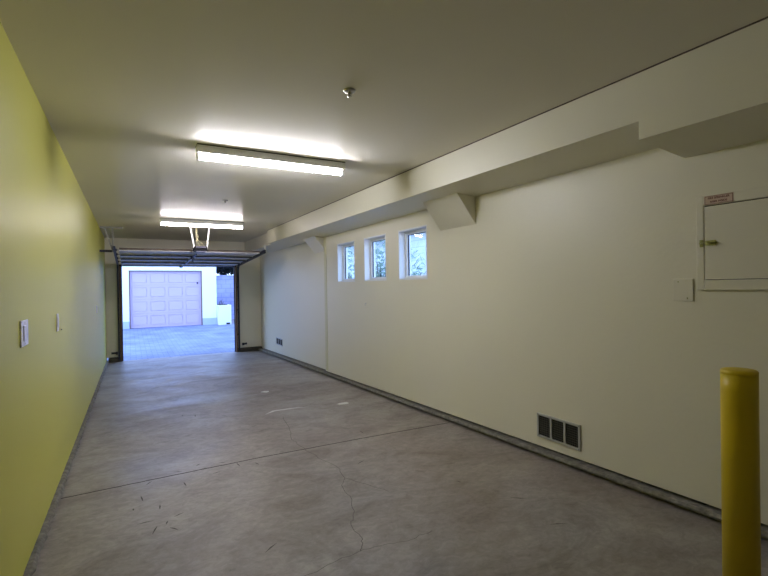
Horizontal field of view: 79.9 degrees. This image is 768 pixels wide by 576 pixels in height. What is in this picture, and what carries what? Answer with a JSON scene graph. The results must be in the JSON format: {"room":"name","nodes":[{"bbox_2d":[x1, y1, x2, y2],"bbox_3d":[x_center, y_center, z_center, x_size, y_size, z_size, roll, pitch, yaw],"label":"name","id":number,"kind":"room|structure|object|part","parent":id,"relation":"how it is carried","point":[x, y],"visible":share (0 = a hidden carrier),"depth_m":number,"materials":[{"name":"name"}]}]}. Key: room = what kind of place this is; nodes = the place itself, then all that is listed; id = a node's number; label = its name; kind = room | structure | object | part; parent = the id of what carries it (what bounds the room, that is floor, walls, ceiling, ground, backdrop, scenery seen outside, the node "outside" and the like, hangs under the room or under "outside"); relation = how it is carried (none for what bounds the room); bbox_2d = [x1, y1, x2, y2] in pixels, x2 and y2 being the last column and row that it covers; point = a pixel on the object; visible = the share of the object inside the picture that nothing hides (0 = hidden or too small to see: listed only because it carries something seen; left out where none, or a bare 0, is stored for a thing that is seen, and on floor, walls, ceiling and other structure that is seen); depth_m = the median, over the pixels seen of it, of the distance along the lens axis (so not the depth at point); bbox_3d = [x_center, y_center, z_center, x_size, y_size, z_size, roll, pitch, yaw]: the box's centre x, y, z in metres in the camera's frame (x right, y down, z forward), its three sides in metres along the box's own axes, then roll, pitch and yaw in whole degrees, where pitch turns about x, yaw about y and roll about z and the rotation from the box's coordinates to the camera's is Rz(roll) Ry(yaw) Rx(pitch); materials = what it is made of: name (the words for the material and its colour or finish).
{"room":"residential garage","nodes":[
{"label":"residential garage","id":0,"kind":"room"},
{"bbox_2d":[0,22,106,575],"bbox_3d":[-2.720,0.233,3.828,0.150,2.854,13.935,-1,0,-29],"label":"wall","id":1,"kind":"structure","parent":0,"point":[52,263],"depth_m":2.53,"materials":[{"name":"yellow paint"}]},
{"bbox_2d":[20,319,28,347],"bbox_3d":[-1.726,0.216,2.204,0.011,0.124,0.165,-1,0,-29],"label":"light switch","id":2,"kind":"object","parent":1,"relation":"attached to","point":[24,341],"visible":1,"depth_m":2.17,"materials":[{"name":"white plastic"}]},
{"bbox_2d":[56,314,58,331],"bbox_3d":[-2.288,0.242,3.218,0.011,0.122,0.075,-1,0,-29],"label":"light switch","id":3,"kind":"object","parent":1,"relation":"attached to","point":[57,315],"visible":1,"depth_m":3.20,"materials":[{"name":"white plastic"}]},
{"bbox_2d":[23,360,108,575],"bbox_3d":[-2.612,1.410,3.850,0.062,0.412,13.675,-1,0,-29],"label":"baseboard","id":4,"kind":"structure","parent":1,"relation":"attached to","point":[30,569],"depth_m":2.91,"materials":[{"name":"concrete"}]},
{"bbox_2d":[99,226,122,359],"bbox_3d":[-5.182,0.232,8.797,0.367,2.633,2.618,-1,0,-29],"label":"door track","id":5,"kind":"object","parent":1,"relation":"attached to","point":[112,246],"visible":0.98,"depth_m":9.73,"materials":[{"name":"grey metal"}]},
{"bbox_3d":[-5.093,-0.596,8.715,0.034,0.208,2.384,-1,0,-29],"label":"horizontal rail","id":6,"kind":"part","parent":5,"relation":"part of","materials":[{"name":"grey metal"}]},
{"bbox_3d":[-5.730,0.594,9.902,0.034,1.913,0.068,-1,0,-29],"label":"vertical rail","id":7,"kind":"part","parent":5,"relation":"part of","materials":[{"name":"grey metal"}]},
{"bbox_2d":[104,238,261,357],"bbox_3d":[-4.536,0.136,10.743,3.390,2.683,0.160,-1,0,-29],"label":"wall","id":8,"kind":"structure","parent":0,"point":[249,272],"depth_m":10.91,"materials":[{"name":"beige paint"}]},
{"bbox_2d":[108,357,120,362],"bbox_3d":[-5.854,1.571,9.973,0.232,0.122,0.200,-1,0,-29],"label":"baseboard","id":9,"kind":"structure","parent":8,"relation":"attached to","point":[114,359],"depth_m":9.88,"materials":[{"name":"concrete"}]},
{"bbox_2d":[119,266,123,361],"bbox_3d":[-5.758,0.551,10.052,0.055,2.119,0.200,-1,0,-29],"label":"trim","id":10,"kind":"structure","parent":8,"relation":"attached to","point":[120,267],"depth_m":9.97,"materials":[{"name":"brown wood"}]},
{"bbox_2d":[119,265,236,266],"bbox_3d":[-4.714,-0.513,10.635,2.480,0.030,0.200,-1,0,-29],"label":"trim","id":11,"kind":"structure","parent":8,"relation":"attached to","point":[119,265],"depth_m":10.59,"materials":[{"name":"black"}]},
{"bbox_2d":[233,266,237,351],"bbox_3d":[-3.639,0.512,11.229,0.055,2.119,0.200,-1,0,-29],"label":"trim","id":12,"kind":"structure","parent":8,"relation":"attached to","point":[235,267],"depth_m":11.16,"materials":[{"name":"brown wood"}]},
{"bbox_2d":[238,346,261,351],"bbox_3d":[-3.328,1.525,11.376,0.588,0.122,0.200,-1,0,-29],"label":"baseboard","id":13,"kind":"structure","parent":8,"relation":"attached to","point":[244,349],"depth_m":11.29,"materials":[{"name":"wood"}]},
{"bbox_2d":[237,245,265,349],"bbox_3d":[-2.899,0.321,10.064,0.105,2.371,2.618,-1,0,-29],"label":"door track","id":14,"kind":"object","parent":8,"relation":"attached to","point":[264,250],"visible":0.94,"depth_m":11.09,"materials":[{"name":"grey metal"}]},
{"bbox_2d":[115,248,260,265],"bbox_3d":[-4.059,-0.608,9.451,2.490,0.192,2.443,-1,0,-29],"label":"garage door","id":15,"kind":"structure","parent":14,"relation":"attached to","point":[128,256],"depth_m":9.11,"materials":[{"name":"grey metal"}]},
{"bbox_3d":[-3.525,0.553,11.126,0.034,1.913,0.068,-1,0,-29],"label":"vertical rail","id":16,"kind":"part","parent":14,"relation":"part of","materials":[{"name":"grey metal"}]},
{"bbox_3d":[-2.888,-0.636,9.939,0.034,0.208,2.384,-1,0,-29],"label":"horizontal rail","id":17,"kind":"part","parent":14,"relation":"part of","materials":[{"name":"grey metal"}]},
{"bbox_2d":[0,0,767,241],"bbox_3d":[-1.232,-1.197,4.676,3.620,0.150,13.965,-1,0,-29],"label":"ceiling","id":18,"kind":"structure","parent":0,"point":[127,90],"depth_m":2.45,"materials":[{"name":"paint"}]},
{"bbox_2d":[179,226,209,267],"bbox_3d":[-3.917,-0.784,9.316,0.380,0.646,2.885,-1,0,-29],"label":"garage door opener","id":19,"kind":"object","parent":18,"relation":"hanging from","point":[197,249],"visible":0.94,"depth_m":8.11,"materials":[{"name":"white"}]},
{"bbox_3d":[-3.998,-0.538,9.351,0.028,0.157,2.490,-1,0,-30],"label":"rail","id":20,"kind":"part","parent":19,"relation":"part of","materials":[{"name":"grey metal"}]},
{"bbox_2d":[160,218,243,228],"bbox_3d":[-2.980,-1.055,7.562,1.289,0.112,0.132,-1,0,-29],"label":"fluorescent light","id":21,"kind":"object","parent":18,"relation":"attached to","point":[163,221],"visible":1,"depth_m":7.51,"materials":[{"name":"white plastic"}]},
{"bbox_3d":[-2.981,-1.108,7.562,1.289,0.006,0.132,-1,0,-29],"label":"mounting plate","id":22,"kind":"part","parent":21,"relation":"part of","materials":[{"name":"grey metal"}]},
{"bbox_2d":[195,143,344,175],"bbox_3d":[-0.922,-1.066,3.878,1.241,0.112,0.132,-1,0,-29],"label":"fluorescent light","id":23,"kind":"object","parent":18,"relation":"attached to","point":[208,152],"visible":1,"depth_m":3.81,"materials":[{"name":"white plastic"}]},
{"bbox_3d":[-0.922,-1.119,3.877,1.241,0.006,0.132,-1,0,-29],"label":"mounting plate","id":24,"kind":"part","parent":23,"relation":"part of","materials":[{"name":"grey metal"}]},
{"bbox_2d":[343,88,355,96],"bbox_3d":[-0.196,-1.107,2.610,0.074,0.036,0.074,-1,0,-29],"label":"sprinkler","id":25,"kind":"object","parent":18,"relation":"attached to","point":[348,91],"visible":1,"depth_m":2.60,"materials":[{"name":"silver metal"}]},
{"bbox_2d":[267,16,767,230],"bbox_3d":[0.421,-1.142,4.114,0.009,0.009,11.140,-1,0,-29],"label":"trim","id":26,"kind":"structure","parent":18,"relation":"attached to","point":[767,16],"depth_m":2.68,"materials":[{"name":"paint"}]},
{"bbox_2d":[32,350,767,575],"bbox_3d":[-1.184,1.470,4.677,3.620,0.487,13.935,-1,0,-29],"label":"floor","id":27,"kind":"structure","parent":0,"point":[181,465],"depth_m":2.96,"materials":[{"name":"concrete"}]},
{"bbox_2d":[720,367,760,575],"bbox_3d":[1.473,0.806,1.896,0.160,0.948,0.160,-1,0,-29],"label":"bollard","id":28,"kind":"object","parent":27,"relation":"on","point":[739,387],"visible":1,"depth_m":1.85,"materials":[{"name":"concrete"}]},
{"bbox_2d":[260,139,767,524],"bbox_3d":[0.255,0.179,5.537,0.170,2.857,13.835,-1,0,-29],"label":"wall","id":29,"kind":"structure","parent":0,"point":[557,302],"depth_m":3.37,"materials":[{"name":"beige paint"}]},
{"bbox_2d":[245,233,291,252],"bbox_3d":[-2.641,-0.989,10.263,0.387,0.326,2.565,-1,0,-29],"label":"trim","id":30,"kind":"structure","parent":29,"relation":"attached to","point":[256,244],"depth_m":10.04,"materials":[{"name":"beige paint"}]},
{"bbox_2d":[276,337,282,345],"bbox_3d":[-2.301,1.179,10.077,0.011,0.155,0.460,-1,0,-29],"label":"air vent","id":31,"kind":"object","parent":29,"relation":"in","point":[279,341],"visible":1,"depth_m":10.07,"materials":[{"name":"metal"}]},
{"bbox_2d":[304,236,323,252],"bbox_3d":[-1.182,-0.737,7.798,0.227,0.258,0.540,-1,0,-29],"label":"trim","id":32,"kind":"structure","parent":29,"relation":"attached to","point":[315,243],"depth_m":7.71,"materials":[{"name":"beige paint"}]},
{"bbox_2d":[324,237,327,370],"bbox_3d":[-0.946,0.259,7.541,0.026,2.192,0.096,-1,0,-29],"label":"trim","id":33,"kind":"structure","parent":29,"relation":"attached to","point":[325,264],"depth_m":7.53,"materials":[{"name":"beige paint"}]},
{"bbox_2d":[337,240,354,281],"bbox_3d":[-0.508,-0.387,6.859,0.141,0.592,0.619,-1,0,-29],"label":"window","id":34,"kind":"structure","parent":29,"relation":"in","point":[341,247],"depth_m":7.09,"materials":[{"name":"white plastic"}]},
{"bbox_3d":[-0.470,-0.387,6.880,0.055,0.568,0.595,-1,0,-29],"label":"frame","id":35,"kind":"part","parent":34,"relation":"part of","materials":[{"name":"white plastic"}]},
{"bbox_2d":[364,233,385,280],"bbox_3d":[-0.062,-0.389,6.056,0.141,0.592,0.616,-1,0,-29],"label":"window","id":36,"kind":"structure","parent":29,"relation":"in","point":[369,242],"depth_m":6.29,"materials":[{"name":"white plastic"}]},
{"bbox_3d":[-0.025,-0.390,6.077,0.055,0.568,0.592,-1,0,-29],"label":"frame","id":37,"kind":"part","parent":36,"relation":"part of","materials":[{"name":"white plastic"}]},
{"bbox_2d":[398,224,427,279],"bbox_3d":[0.381,-0.391,5.258,0.141,0.592,0.602,-1,0,-29],"label":"window","id":38,"kind":"structure","parent":29,"relation":"in","point":[404,244],"depth_m":5.48,"materials":[{"name":"white plastic"}]},
{"bbox_3d":[0.419,-0.392,5.279,0.055,0.568,0.578,-1,0,-29],"label":"frame","id":39,"kind":"part","parent":38,"relation":"part of","materials":[{"name":"white plastic"}]},
{"bbox_2d":[423,193,475,230],"bbox_3d":[0.624,-0.733,4.449,0.232,0.284,0.550,-1,0,-29],"label":"trim","id":40,"kind":"structure","parent":29,"relation":"attached to","point":[455,210],"depth_m":4.38,"materials":[{"name":"beige paint"}]},
{"bbox_2d":[267,74,657,246],"bbox_3d":[-0.265,-1.000,5.829,0.457,0.326,7.495,-1,0,-29],"label":"beam","id":41,"kind":"structure","parent":29,"relation":"attached to","point":[602,125],"depth_m":3.41,"materials":[{"name":"beige paint"}]},
{"bbox_2d":[258,348,767,539],"bbox_3d":[0.247,1.359,5.460,0.175,0.412,13.715,-1,0,-29],"label":"baseboard","id":42,"kind":"structure","parent":29,"relation":"attached to","point":[695,506],"depth_m":3.44,"materials":[{"name":"concrete"}]},
{"bbox_2d":[537,412,580,450],"bbox_3d":[1.314,1.081,3.471,0.011,0.188,0.398,-1,0,-29],"label":"air vent","id":43,"kind":"object","parent":29,"relation":"in","point":[559,431],"visible":1,"depth_m":3.46,"materials":[{"name":"metal"}]},
{"bbox_2d":[673,279,693,300],"bbox_3d":[1.741,0.012,2.670,0.008,0.130,0.111,-1,0,-29],"label":"outlet cover","id":44,"kind":"object","parent":29,"relation":"attached to","point":[683,290],"visible":1,"depth_m":2.67,"materials":[{"name":"paint"}]},
{"bbox_2d":[638,18,767,157],"bbox_3d":[2.447,-0.963,0.946,0.457,0.427,3.675,-1,0,-29],"label":"beam","id":45,"kind":"structure","parent":29,"relation":"attached to","point":[713,96],"depth_m":2.20,"materials":[{"name":"beige paint"}]},
{"bbox_2d":[696,186,767,289],"bbox_3d":[1.960,-0.252,2.238,0.037,0.525,0.810,-1,0,-29],"label":"electrical panel","id":46,"kind":"object","parent":29,"relation":"attached to","point":[732,237],"visible":1,"depth_m":2.43,"materials":[{"name":"paint"}]},
{"bbox_2d":[704,192,733,205],"bbox_3d":[1.816,-0.484,2.491,0.002,0.050,0.142,-1,0,-29],"label":"warning sign","id":47,"kind":"object","parent":46,"relation":"attached to","point":[726,197],"visible":1,"depth_m":2.49,"materials":[{"name":"beige"}]},
{"bbox_3d":[1.964,-0.251,2.251,0.012,0.404,0.708,-1,0,-29],"label":"cabinet door","id":48,"kind":"part","parent":46,"relation":"part of","materials":[{"name":"paint"}]},
{"label":"outside","id":49,"kind":"structure","parent":0,"visible":0},
{"bbox_2d":[107,319,234,360],"bbox_3d":[-7.457,1.660,19.666,30.000,0.464,18.365,-1,0,-29],"label":"driveway","id":50,"kind":"structure","parent":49,"point":[170,341],"depth_m":13.24,"materials":[{"name":"grey concrete"}]},
{"bbox_2d":[122,266,216,328],"bbox_3d":[-11.541,-0.453,19.415,7.385,3.940,7.450,-1,0,-29],"label":"building","id":51,"kind":"structure","parent":50,"relation":"on","point":[151,296],"depth_m":17.23,"materials":[{"name":"white paint"}]},
{"bbox_2d":[217,300,231,324],"bbox_3d":[-6.306,0.937,18.048,0.475,0.997,0.615,-1,0,-29],"label":"planter box","id":52,"kind":"object","parent":50,"relation":"on","point":[223,310],"visible":0.94,"depth_m":17.80,"materials":[{"name":"white paint"}]},
{"bbox_2d":[216,267,232,274],"bbox_3d":[-6.564,-0.701,22.084,3.688,4.347,2.504,-1,0,-29],"label":"tree","id":53,"kind":"object","parent":50,"relation":"on","point":[219,270],"visible":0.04,"depth_m":21.09,"materials":[{"name":"green plant"}]},
{"bbox_2d":[216,275,233,318],"bbox_3d":[-5.014,0.413,21.921,6.500,2.060,0.260,-1,0,-29],"label":"wall","id":54,"kind":"structure","parent":50,"relation":"on","point":[224,283],"depth_m":20.65,"materials":[{"name":"concrete"}]},
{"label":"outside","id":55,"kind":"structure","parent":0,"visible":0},
{"bbox_3d":[8.319,1.526,6.693,15.007,0.200,19.634,-1,0,-29],"label":"ground","id":56,"kind":"structure","parent":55,"visible":0},
{"bbox_2d":[348,247,353,278],"bbox_3d":[-0.915,0.193,11.752,0.912,2.712,0.896,-1,0,-29],"label":"shrub","id":57,"kind":"object","parent":56,"relation":"on","point":[349,252],"visible":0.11,"depth_m":11.69,"materials":[{"name":"green plant"}]},
{"bbox_2d":[375,241,385,276],"bbox_3d":[-0.069,0.158,10.221,1.050,2.773,1.047,-1,0,-29],"label":"shrub","id":58,"kind":"object","parent":56,"relation":"on","point":[378,274],"visible":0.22,"depth_m":10.12,"materials":[{"name":"green plant"}]},
{"bbox_2d":[348,232,426,277],"bbox_3d":[1.245,-0.688,14.990,4.650,4.450,15.600,-1,0,-29],"label":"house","id":59,"kind":"structure","parent":56,"relation":"on","point":[418,241],"depth_m":11.71,"materials":[{"name":"white"}]},
{"bbox_2d":[411,249,425,275],"bbox_3d":[0.487,0.388,8.922,0.832,2.313,0.891,-1,0,-29],"label":"shrub","id":60,"kind":"object","parent":56,"relation":"on","point":[412,256],"visible":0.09,"depth_m":8.86,"materials":[{"name":"green plant"}]}
]}

